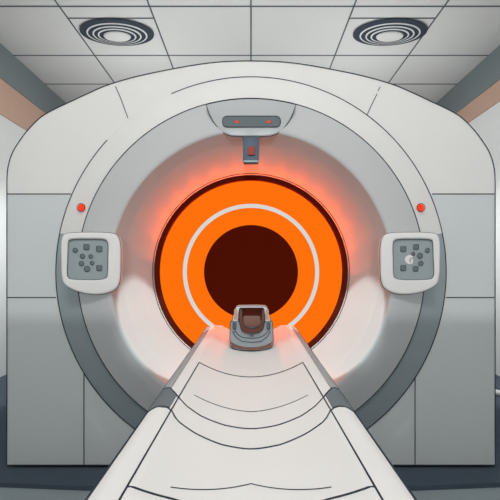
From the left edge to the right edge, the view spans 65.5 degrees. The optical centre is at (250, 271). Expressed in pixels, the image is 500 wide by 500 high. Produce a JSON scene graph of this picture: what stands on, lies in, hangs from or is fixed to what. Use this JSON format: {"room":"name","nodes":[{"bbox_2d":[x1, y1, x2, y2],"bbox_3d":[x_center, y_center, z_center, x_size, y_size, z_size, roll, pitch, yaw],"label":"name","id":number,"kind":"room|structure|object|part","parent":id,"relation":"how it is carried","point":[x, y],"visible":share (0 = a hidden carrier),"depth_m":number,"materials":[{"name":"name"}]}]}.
{"room":"radiology room","nodes":[
{"label":"radiology room","id":0,"kind":"room"},
{"bbox_2d":[0,115,25,376],"bbox_3d":[-2.150,-0.500,2.000,0.100,2.800,6.000,0,0,0],"label":"wall","id":1,"kind":"structure","parent":0,"point":[11,133],"depth_m":3.30,"materials":[{"name":"paint"}]},
{"bbox_2d":[0,78,44,130],"bbox_3d":[-2.094,-1.468,2.000,0.012,0.295,6.000,0,0,0],"label":"trim","id":2,"kind":"structure","parent":1,"relation":"attached to","point":[14,106],"depth_m":3.48,"materials":[{"name":"beige wood"}]},
{"bbox_2d":[0,43,64,112],"bbox_3d":[-2.090,-1.758,2.000,0.020,0.285,6.000,0,0,0],"label":"trim","id":3,"kind":"structure","parent":1,"relation":"attached to","point":[13,71],"depth_m":3.60,"materials":[{"name":"paint"}]},
{"bbox_2d":[0,0,499,102],"bbox_3d":[0.000,-1.950,2.050,4.400,0.100,6.100,0,0,0],"label":"ceiling","id":4,"kind":"structure","parent":0,"point":[23,30],"depth_m":3.18,"materials":[{"name":"tile"}]},
{"bbox_2d":[80,18,153,45],"bbox_3d":[-1.058,-1.873,3.075,0.576,0.041,0.344,0,0,0],"label":"ceiling vent","id":5,"kind":"object","parent":4,"relation":"in","point":[109,31],"visible":1,"depth_m":3.03,"materials":[{"name":"grey plastic"}]},
{"bbox_2d":[0,0,499,84],"bbox_3d":[0.000,-1.898,2.000,4.160,0.004,6.000,0,0,0],"label":"grid","id":6,"kind":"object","parent":4,"relation":"attached to","point":[59,6],"depth_m":3.05,"materials":[{"name":"grey metal"}]},
{"bbox_2d":[353,18,426,45],"bbox_3d":[1.097,-1.873,3.075,0.576,0.041,0.344,0,0,0],"label":"ceiling vent","id":7,"kind":"object","parent":4,"relation":"in","point":[395,31],"visible":1,"depth_m":3.03,"materials":[{"name":"grey plastic"}]},
{"bbox_2d":[0,487,499,499],"bbox_3d":[0.000,0.950,0.550,4.400,0.100,9.100,0,0,0],"label":"floor","id":8,"kind":"structure","parent":0,"point":[5,493],"depth_m":1.57,"materials":[{"name":"stone"}]},
{"bbox_2d":[0,375,499,490],"bbox_3d":[0.000,0.890,3.300,4.200,0.020,3.400,0,0,0],"label":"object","id":9,"kind":"structure","parent":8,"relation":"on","point":[80,478],"depth_m":1.68,"materials":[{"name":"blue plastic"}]},
{"bbox_2d":[6,60,495,465],"bbox_3d":[0.000,-0.036,2.818,2.200,1.831,2.391,0,0,0],"label":"gantry","id":10,"kind":"object","parent":9,"relation":"on","point":[143,210],"visible":0.88,"depth_m":1.75,"materials":[{"name":"grey plastic"}]},
{"bbox_3d":[-0.810,-0.118,2.805,0.574,0.466,2.110,0,0,0],"label":"panel","id":11,"kind":"part","parent":10,"relation":"part of","materials":[{"name":"grey plastic"}]},
{"bbox_3d":[-0.924,0.491,2.805,0.346,0.754,2.110,0,0,0],"label":"panel","id":12,"kind":"part","parent":10,"relation":"part of","materials":[{"name":"grey plastic"}]},
{"bbox_2d":[77,203,84,211],"bbox_3d":[-0.740,-0.281,1.709,0.038,0.038,0.032,0,0,0],"label":"indicator light","id":13,"kind":"object","parent":10,"relation":"attached to","point":[80,206],"depth_m":1.70,"materials":[{"name":"red plastic"}]},
{"bbox_3d":[-0.671,-0.036,1.638,0.250,0.260,0.032,0,0,0],"label":"control panel","id":14,"kind":"part","parent":10,"relation":"part of","materials":[{"name":"white plastic"}]},
{"bbox_3d":[-0.007,0.491,2.805,1.489,0.754,2.110,0,0,0],"label":"panel","id":15,"kind":"part","parent":10,"relation":"part of","materials":[{"name":"grey plastic"}]},
{"bbox_3d":[0.666,-0.036,1.638,0.250,0.260,0.032,0,0,0],"label":"control panel","id":16,"kind":"part","parent":10,"relation":"part of","materials":[{"name":"white plastic"}]},
{"bbox_2d":[417,203,424,211],"bbox_3d":[0.740,-0.281,1.709,0.038,0.038,0.032,0,0,0],"label":"indicator light","id":17,"kind":"object","parent":10,"relation":"attached to","point":[420,206],"depth_m":1.70,"materials":[{"name":"red plastic"}]},
{"bbox_3d":[0.918,0.491,2.805,0.360,0.754,2.110,0,0,0],"label":"panel","id":18,"kind":"part","parent":10,"relation":"part of","materials":[{"name":"grey plastic"}]},
{"bbox_3d":[0.810,-0.118,2.805,0.574,0.466,2.110,0,0,0],"label":"panel","id":19,"kind":"part","parent":10,"relation":"part of","materials":[{"name":"grey plastic"}]},
{"bbox_2d":[85,305,416,499],"bbox_3d":[0.000,0.514,1.060,0.432,0.773,1.680,0,0,0],"label":"table","id":20,"kind":"object","parent":8,"relation":"on","point":[229,423],"depth_m":0.67,"materials":[{"name":"grey plastic"}]},
{"bbox_3d":[-0.196,0.264,1.361,0.024,0.013,0.999,0,0,-1],"label":"rail","id":21,"kind":"part","parent":20,"relation":"part of","materials":[{"name":"grey"}]},
{"bbox_3d":[0.002,0.158,1.498,0.147,0.059,0.045,0,0,0],"label":"frame","id":22,"kind":"part","parent":20,"relation":"part of","materials":[{"name":"white plastic"}]},
{"bbox_3d":[0.002,0.214,1.551,0.169,0.174,0.157,0,0,0],"label":"head coil","id":23,"kind":"part","parent":20,"relation":"part of","materials":[{"name":"grey plastic"}]},
{"bbox_2d":[243,316,260,326],"bbox_3d":[0.003,0.189,1.485,0.067,0.042,0.014,0,0,0],"label":"cushion","id":24,"kind":"object","parent":20,"relation":"on","point":[248,321],"depth_m":1.48,"materials":[{"name":"brown fabric"}]},
{"bbox_3d":[0.196,0.264,1.361,0.024,0.013,0.999,0,0,1],"label":"rail","id":25,"kind":"part","parent":20,"relation":"part of","materials":[{"name":"grey"}]},
{"bbox_2d":[469,102,499,375],"bbox_3d":[2.150,-0.500,2.000,0.100,2.800,6.000,0,0,0],"label":"wall","id":26,"kind":"structure","parent":0,"point":[487,124],"depth_m":3.33,"materials":[{"name":"paint"}]},
{"bbox_2d":[437,45,499,112],"bbox_3d":[2.090,-1.758,2.000,0.020,0.285,6.000,0,0,0],"label":"trim","id":27,"kind":"structure","parent":26,"relation":"attached to","point":[486,73],"depth_m":3.62,"materials":[{"name":"paint"}]},
{"bbox_2d":[457,80,499,122],"bbox_3d":[2.094,-1.528,2.000,0.012,0.175,6.000,0,0,0],"label":"trim","id":28,"kind":"structure","parent":26,"relation":"attached to","point":[490,97],"depth_m":3.51,"materials":[{"name":"beige wood"}]}
]}

